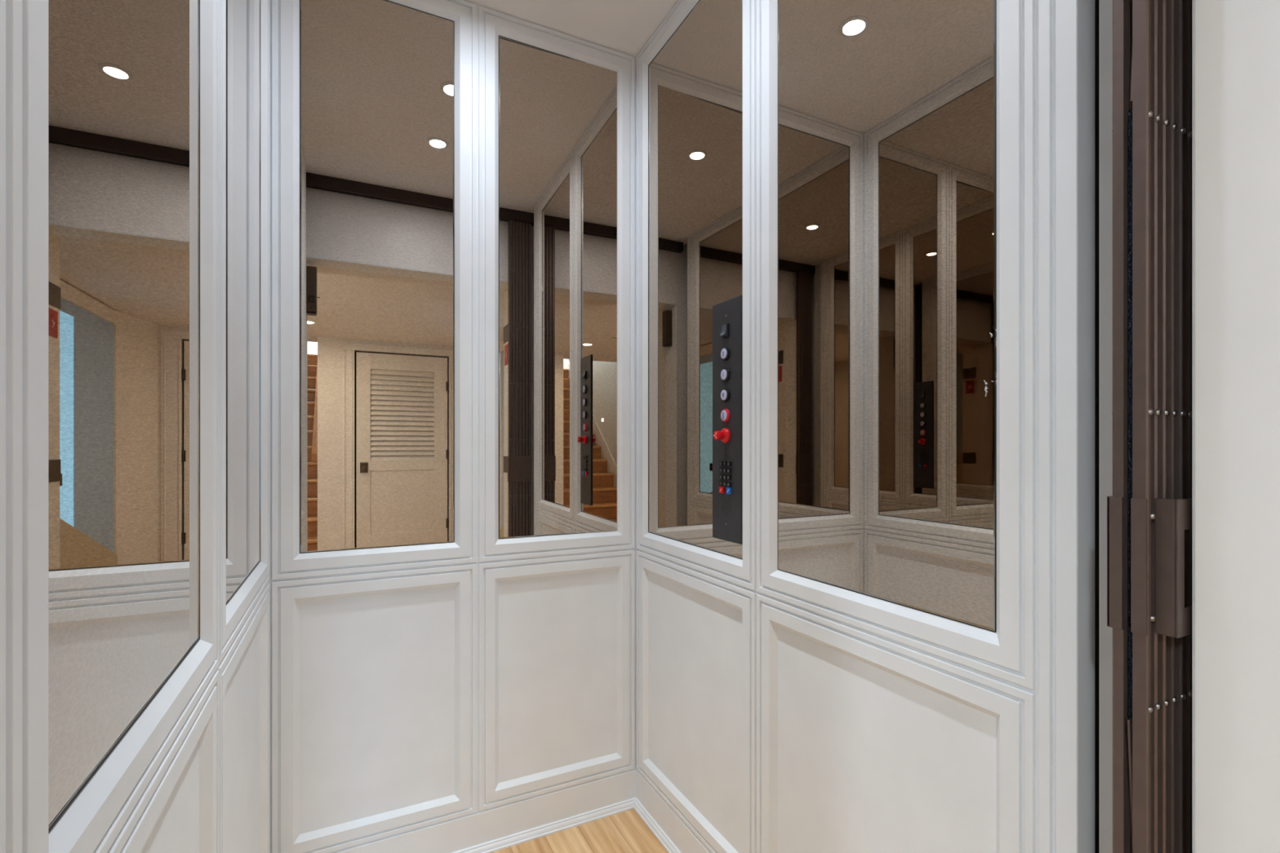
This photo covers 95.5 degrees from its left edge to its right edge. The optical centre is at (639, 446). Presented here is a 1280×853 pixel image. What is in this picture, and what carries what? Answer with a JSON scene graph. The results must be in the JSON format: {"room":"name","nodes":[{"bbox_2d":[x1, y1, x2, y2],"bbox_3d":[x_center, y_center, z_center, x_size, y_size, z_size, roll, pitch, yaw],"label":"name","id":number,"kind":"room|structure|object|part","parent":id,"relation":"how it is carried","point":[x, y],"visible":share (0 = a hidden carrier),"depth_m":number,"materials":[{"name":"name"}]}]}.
{"room":"elevator interior","nodes":[
{"label":"elevator interior","id":0,"kind":"room"},
{"bbox_2d":[0,0,270,852],"bbox_3d":[-0.657,-0.061,0.873,0.042,2.460,1.316,0,0,-27],"label":"wall","id":1,"kind":"structure","parent":0,"point":[192,774],"depth_m":0.57,"materials":[{"name":"white paint"}]},
{"bbox_2d":[48,0,199,834],"bbox_3d":[-0.517,-0.467,0.605,0.006,1.482,0.486,0,0,-27],"label":"wall mirror","id":2,"kind":"object","parent":1,"relation":"attached to","point":[124,75],"visible":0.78,"depth_m":0.53,"materials":[{"name":"brown mirror"}]},
{"bbox_3d":[-0.510,0.695,0.609,0.014,0.717,0.611,0,0,-27],"label":"wainscot panel","id":3,"kind":"part","parent":1,"relation":"part of","materials":[{"name":"white paint"}]},
{"bbox_2d":[226,0,260,604],"bbox_3d":[-0.793,-0.467,1.158,0.006,1.482,0.499,0,0,-27],"label":"wall mirror","id":4,"kind":"object","parent":1,"relation":"attached to","point":[242,16],"visible":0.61,"depth_m":1.14,"materials":[{"name":"brown mirror"}]},
{"bbox_3d":[-0.785,0.695,1.162,0.014,0.717,0.624,0,0,-27],"label":"wainscot panel","id":5,"kind":"part","parent":1,"relation":"part of","materials":[{"name":"white paint"}]},
{"bbox_2d":[268,0,637,852],"bbox_3d":[-0.479,-0.061,1.696,1.131,2.460,0.060,0,0,-27],"label":"wall","id":6,"kind":"structure","parent":0,"point":[412,686],"depth_m":1.65,"materials":[{"name":"white paint"}]},
{"bbox_3d":[-0.695,0.695,1.563,0.506,0.717,0.014,0,0,-27],"label":"wainscot panel","id":7,"kind":"part","parent":6,"relation":"part of","materials":[{"name":"white paint"}]},
{"bbox_2d":[299,0,454,553],"bbox_3d":[-0.699,-0.467,1.571,0.380,1.482,0.006,0,0,-27],"label":"wall mirror","id":8,"kind":"object","parent":6,"relation":"attached to","point":[377,77],"visible":1,"depth_m":1.56,"materials":[{"name":"brown mirror"}]},
{"bbox_2d":[329,768,635,852],"bbox_3d":[-0.467,1.111,1.672,1.011,0.116,0.035,0,0,-27],"label":"baseboard","id":9,"kind":"structure","parent":6,"relation":"attached to","point":[493,829],"depth_m":1.72,"materials":[{"name":"white paint"}]},
{"bbox_3d":[-0.463,1.157,1.663,1.011,0.024,0.015,0,0,-27],"label":"shoe molding","id":10,"kind":"part","parent":9,"relation":"part of","materials":[{"name":"white paint"}]},
{"bbox_3d":[-0.243,0.695,1.788,0.506,0.717,0.014,0,0,-27],"label":"wainscot panel","id":11,"kind":"part","parent":6,"relation":"part of","materials":[{"name":"white paint"}]},
{"bbox_2d":[498,35,617,538],"bbox_3d":[-0.247,-0.467,1.797,0.380,1.482,0.010,0,0,-27],"label":"wall mirror","id":12,"kind":"object","parent":6,"relation":"attached to","point":[557,113],"visible":1,"depth_m":1.79,"materials":[{"name":"brown mirror"}]},
{"bbox_2d":[463,0,677,57],"bbox_3d":[-0.138,-1.301,1.069,1.181,0.060,1.488,0,0,-27],"label":"ceiling","id":13,"kind":"structure","parent":0,"point":[623,26],"depth_m":1.72,"materials":[{"name":"paint"}]},
{"bbox_3d":[0.171,-1.242,0.435,1.110,0.058,0.031,0,0,-27],"label":"track","id":14,"kind":"object","parent":13,"relation":"attached to","visible":0},
{"bbox_2d":[1106,0,1191,852],"bbox_3d":[0.563,-0.027,0.622,0.124,2.368,0.052,0,0,-27],"label":"gate","id":15,"kind":"object","parent":14,"relation":"hanging from","point":[1149,507],"visible":0.9,"depth_m":0.61,"materials":[{"name":"brown metal"}]},
{"bbox_3d":[0.562,0.122,0.622,0.122,0.138,0.052,0,0,-27],"label":"handle","id":16,"kind":"part","parent":15,"relation":"part of","materials":[{"name":"brown metal"}]},
{"bbox_2d":[491,808,667,852],"bbox_3d":[-0.161,1.194,1.059,1.131,0.050,1.485,0,0,-27],"label":"floor","id":17,"kind":"structure","parent":0,"point":[625,832],"depth_m":1.72,"materials":[{"name":"brown wood"}]},
{"bbox_2d":[636,0,1094,852],"bbox_3d":[0.285,-0.061,1.343,0.042,2.460,1.316,0,0,-27],"label":"wall","id":18,"kind":"structure","parent":0,"point":[778,711],"depth_m":0.97,"materials":[{"name":"white paint"}]},
{"bbox_2d":[633,769,711,852],"bbox_3d":[0.265,1.111,1.344,0.035,0.116,1.235,0,0,-27],"label":"baseboard","id":19,"kind":"structure","parent":18,"relation":"attached to","point":[674,835],"depth_m":1.72,"materials":[{"name":"white paint"}]},
{"bbox_3d":[0.256,1.157,1.339,0.015,0.024,1.235,0,0,-27],"label":"shoe molding","id":20,"kind":"part","parent":19,"relation":"part of","materials":[{"name":"white paint"}]},
{"bbox_2d":[648,0,742,559],"bbox_3d":[0.140,-0.467,1.623,0.006,1.482,0.499,0,0,-27],"label":"wall mirror","id":21,"kind":"object","parent":18,"relation":"attached to","point":[695,79],"visible":0.8,"depth_m":1.60,"materials":[{"name":"brown mirror"}]},
{"bbox_2d":[712,294,742,544],"bbox_3d":[0.203,-0.064,1.450,0.037,0.602,0.124,0,0,-27],"label":"control panel","id":22,"kind":"object","parent":21,"relation":"attached to","point":[727,314],"visible":1,"depth_m":1.45,"materials":[{"name":"metal"}]},
{"bbox_2d":[720,323,728,337],"bbox_3d":[0.211,-0.289,1.454,0.016,0.033,0.025,0,0,-27],"label":"rocker switch","id":23,"kind":"object","parent":22,"relation":"attached to","point":[724,327],"depth_m":1.45,"materials":[{"name":"plastic"}]},
{"bbox_3d":[0.207,-0.027,1.452,0.020,0.038,0.038,0,0,-27],"label":"stop knob","id":24,"kind":"part","parent":22,"relation":"part of","materials":[{"name":"red plastic"}]},
{"bbox_3d":[0.132,0.695,1.619,0.014,0.717,0.624,0,0,-27],"label":"wainscot panel","id":25,"kind":"part","parent":18,"relation":"part of","materials":[{"name":"white paint"}]},
{"bbox_2d":[777,0,996,632],"bbox_3d":[0.416,-0.467,1.070,0.007,1.482,0.487,0,0,-27],"label":"wall mirror","id":26,"kind":"object","parent":18,"relation":"attached to","point":[887,108],"visible":1,"depth_m":1.02,"materials":[{"name":"brown mirror"}]},
{"bbox_3d":[0.407,0.695,1.066,0.014,0.717,0.611,0,0,-27],"label":"wainscot panel","id":27,"kind":"part","parent":18,"relation":"part of","materials":[{"name":"white paint"}]},
{"bbox_2d":[1098,0,1112,852],"bbox_3d":[0.635,-0.051,0.723,0.043,2.440,0.092,0,0,-27],"label":"trim","id":28,"kind":"structure","parent":18,"relation":"attached to","point":[1105,6],"depth_m":0.75,"materials":[{"name":"white paint"}]},
{"bbox_2d":[1094,0,1098,852],"bbox_3d":[0.396,-0.051,1.334,0.045,2.440,1.490,0,0,-27],"label":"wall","id":29,"kind":"structure","parent":0,"point":[1096,2],"depth_m":0.81,"materials":[{"name":"white paint"}]},
{"bbox_2d":[1191,0,1279,852],"bbox_3d":[-0.195,-0.056,0.049,2.850,2.550,0.290,0,0,-27],"label":"wall","id":30,"kind":"structure","parent":0,"point":[1236,43],"depth_m":0.56,"materials":[{"name":"paint"}]}
]}

